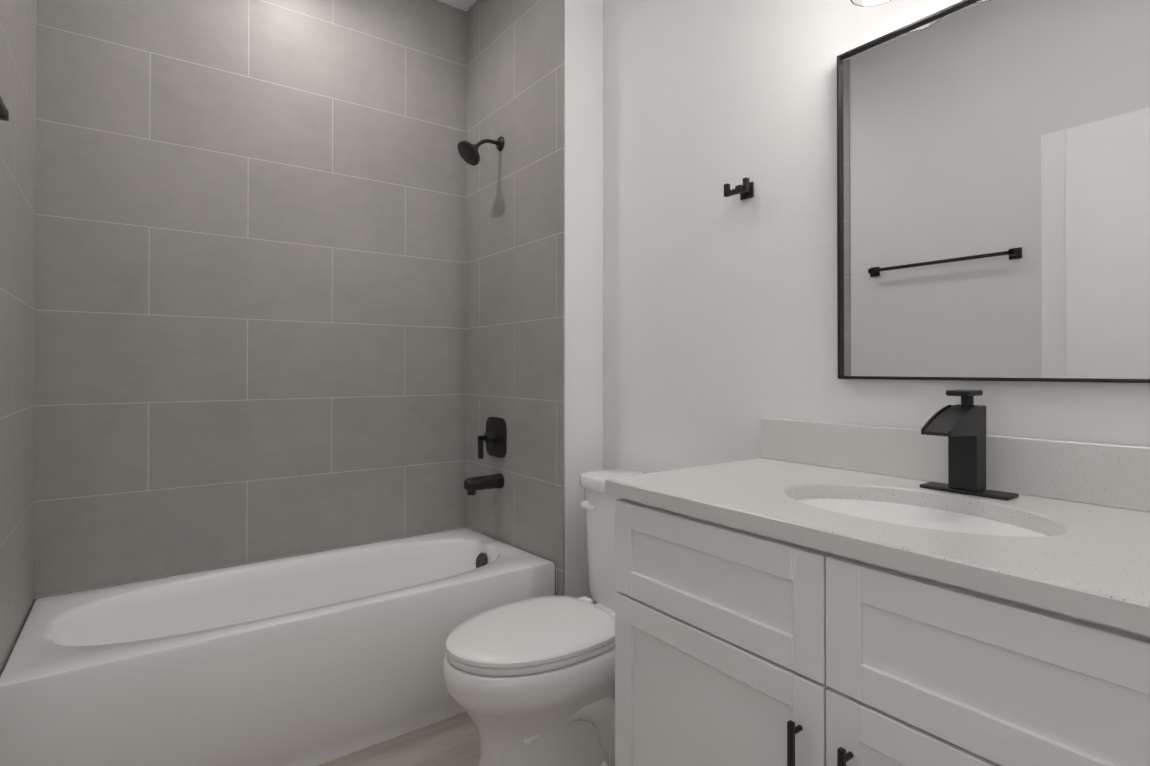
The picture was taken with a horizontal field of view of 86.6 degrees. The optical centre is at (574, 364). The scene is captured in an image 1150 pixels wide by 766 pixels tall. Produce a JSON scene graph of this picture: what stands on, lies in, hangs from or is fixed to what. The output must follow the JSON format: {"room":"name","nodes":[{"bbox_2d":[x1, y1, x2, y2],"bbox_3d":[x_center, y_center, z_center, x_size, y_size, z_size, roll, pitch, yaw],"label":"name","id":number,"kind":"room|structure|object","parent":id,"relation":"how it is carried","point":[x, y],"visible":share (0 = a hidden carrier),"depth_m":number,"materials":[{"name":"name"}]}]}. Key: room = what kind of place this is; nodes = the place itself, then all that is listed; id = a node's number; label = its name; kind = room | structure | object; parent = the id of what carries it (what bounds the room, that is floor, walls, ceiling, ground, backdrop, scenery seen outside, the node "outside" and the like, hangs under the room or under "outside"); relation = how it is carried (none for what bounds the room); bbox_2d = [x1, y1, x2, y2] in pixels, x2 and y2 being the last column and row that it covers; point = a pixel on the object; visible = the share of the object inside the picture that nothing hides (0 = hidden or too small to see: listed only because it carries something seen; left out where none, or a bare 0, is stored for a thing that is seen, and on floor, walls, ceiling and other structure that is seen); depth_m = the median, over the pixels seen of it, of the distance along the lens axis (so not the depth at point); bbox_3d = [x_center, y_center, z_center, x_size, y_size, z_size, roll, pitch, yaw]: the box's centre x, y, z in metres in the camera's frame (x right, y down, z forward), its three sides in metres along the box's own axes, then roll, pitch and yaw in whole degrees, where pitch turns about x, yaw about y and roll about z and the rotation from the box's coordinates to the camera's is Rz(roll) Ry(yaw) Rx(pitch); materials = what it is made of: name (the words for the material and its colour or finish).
{"room":"bathroom","nodes":[
{"label":"bathroom","id":0,"kind":"room"},
{"bbox_2d":[317,712,479,765],"bbox_3d":[-0.161,1.169,1.224,1.900,0.050,3.200,0,0,-36],"label":"floor","id":1,"kind":"structure","parent":0,"point":[452,741],"depth_m":1.82,"materials":[{"name":"beige tile"}]},
{"bbox_2d":[0,527,554,765],"bbox_3d":[-0.894,0.933,2.079,1.496,0.434,0.733,0,0,-36],"label":"bathtub","id":2,"kind":"object","parent":1,"relation":"on","point":[314,658],"visible":0.9,"depth_m":1.77,"materials":[{"name":"white ceramic"}]},
{"bbox_2d":[442,469,646,765],"bbox_3d":[-0.017,0.755,1.783,0.765,0.787,0.436,0,0,-36],"label":"toilet","id":3,"kind":"object","parent":1,"relation":"on","point":[529,682],"visible":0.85,"depth_m":1.61,"materials":[{"name":"white ceramic"}]},
{"bbox_2d":[605,390,1149,765],"bbox_3d":[0.606,0.597,1.112,0.592,1.094,1.060,0,0,-36],"label":"bathroom vanity","id":4,"kind":"object","parent":1,"relation":"on","point":[952,585],"visible":1,"depth_m":1.01,"materials":[{"name":"white paint"}]},
{"bbox_2d":[605,418,1149,635],"bbox_3d":[0.613,0.216,1.119,0.576,0.145,1.060,0,0,-36],"label":"countertop","id":5,"kind":"structure","parent":4,"relation":"on","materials":[{"name":"white stone"}]},
{"bbox_2d":[920,390,1018,500],"bbox_3d":[0.746,0.153,1.197,0.166,0.206,0.160,0,0,-36],"label":"faucet","id":6,"kind":"object","parent":5,"relation":"on","point":[964,424],"depth_m":1.20,"materials":[{"name":"black metal"}]},
{"bbox_2d":[437,0,476,11],"bbox_3d":[-0.161,-1.681,1.243,1.900,0.050,3.200,0,0,-36],"label":"ceiling","id":7,"kind":"structure","parent":0,"point":[465,5],"depth_m":2.77,"materials":[{"name":"white paint"}]},
{"bbox_2d":[565,0,602,603],"bbox_3d":[-0.197,-0.246,2.574,0.180,2.800,0.790,0,0,-36],"label":"wall","id":8,"kind":"structure","parent":0,"point":[583,236],"depth_m":2.25,"materials":[{"name":"white paint"}]},
{"bbox_2d":[466,0,564,595],"bbox_3d":[-0.271,-0.247,2.515,0.008,2.800,0.782,0,0,-36],"label":"wall tile","id":9,"kind":"structure","parent":8,"relation":"attached to","point":[515,283],"depth_m":2.45,"materials":[{"name":"grey tile"}]},
{"bbox_2d":[457,136,504,165],"bbox_3d":[-0.389,-0.891,2.513,0.191,0.142,0.108,0,0,-36],"label":"shower head","id":10,"kind":"object","parent":9,"relation":"attached to","point":[468,152],"visible":1,"depth_m":2.48},
{"bbox_2d":[464,473,503,494],"bbox_3d":[-0.377,0.491,2.512,0.162,0.073,0.062,0,0,-36],"label":"tub spout","id":11,"kind":"object","parent":9,"relation":"attached to","point":[472,485],"visible":1,"depth_m":2.49,"materials":[{"name":"black metal"}]},
{"bbox_2d":[478,417,506,458],"bbox_3d":[-0.367,0.306,2.564,0.085,0.169,0.168,0,0,-36],"label":"shower valve","id":12,"kind":"object","parent":9,"relation":"attached to","point":[494,437],"visible":1,"depth_m":2.55,"materials":[{"name":"black metal"}]},
{"bbox_2d":[603,0,1149,472],"bbox_3d":[0.596,-0.252,1.723,0.100,2.800,3.100,0,0,-36],"label":"wall","id":13,"kind":"structure","parent":0,"point":[719,324],"depth_m":1.80,"materials":[{"name":"white paint"}]},
{"bbox_2d":[724,177,753,199],"bbox_3d":[0.478,-0.504,1.752,0.058,0.044,0.082,0,0,-36],"label":"robe hook","id":14,"kind":"object","parent":13,"relation":"attached to","point":[745,190],"visible":1,"depth_m":1.75,"materials":[{"name":"black metal"}]},
{"bbox_2d":[850,0,890,6],"bbox_3d":[0.780,-0.948,1.250,0.161,0.235,0.600,0,0,-36],"label":"sconce","id":15,"kind":"object","parent":13,"relation":"attached to","point":[865,3],"visible":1,"depth_m":1.41,"materials":[{"name":"white glass"}]},
{"bbox_2d":[837,0,1149,382],"bbox_3d":[0.840,-0.370,1.282,0.022,0.806,0.605,0,0,-36],"label":"mirror","id":16,"kind":"object","parent":13,"relation":"attached to","point":[993,190],"visible":1,"depth_m":1.25,"materials":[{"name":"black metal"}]},
{"bbox_3d":[-1.073,-0.247,2.486,1.900,2.800,0.100,0,0,-36],"label":"wall","id":17,"kind":"structure","parent":0,"visible":0},
{"bbox_2d":[33,0,466,604],"bbox_3d":[-1.114,-0.248,2.390,1.520,2.800,0.008,0,0,-36],"label":"wall tile","id":18,"kind":"structure","parent":17,"relation":"attached to","point":[251,290],"depth_m":2.29,"materials":[{"name":"grey tile"}]},
{"bbox_3d":[-0.859,-0.260,0.663,0.100,2.800,3.100,0,0,-36],"label":"wall","id":19,"kind":"structure","parent":0,"visible":0},
{"bbox_2d":[0,96,8,120],"bbox_3d":[-0.964,-0.498,0.941,0.056,0.048,0.668,0,0,-36],"label":"towel rail","id":20,"kind":"object","parent":19,"relation":"attached to","point":[4,113],"visible":1,"depth_m":1.19,"materials":[{"name":"black metal"}]},
{"bbox_2d":[0,0,36,676],"bbox_3d":[-1.484,-0.253,1.613,0.008,2.800,0.812,0,0,-36],"label":"wall tile","id":21,"kind":"structure","parent":19,"relation":"attached to","point":[18,56],"depth_m":1.64,"materials":[{"name":"grey tile"}]}
]}

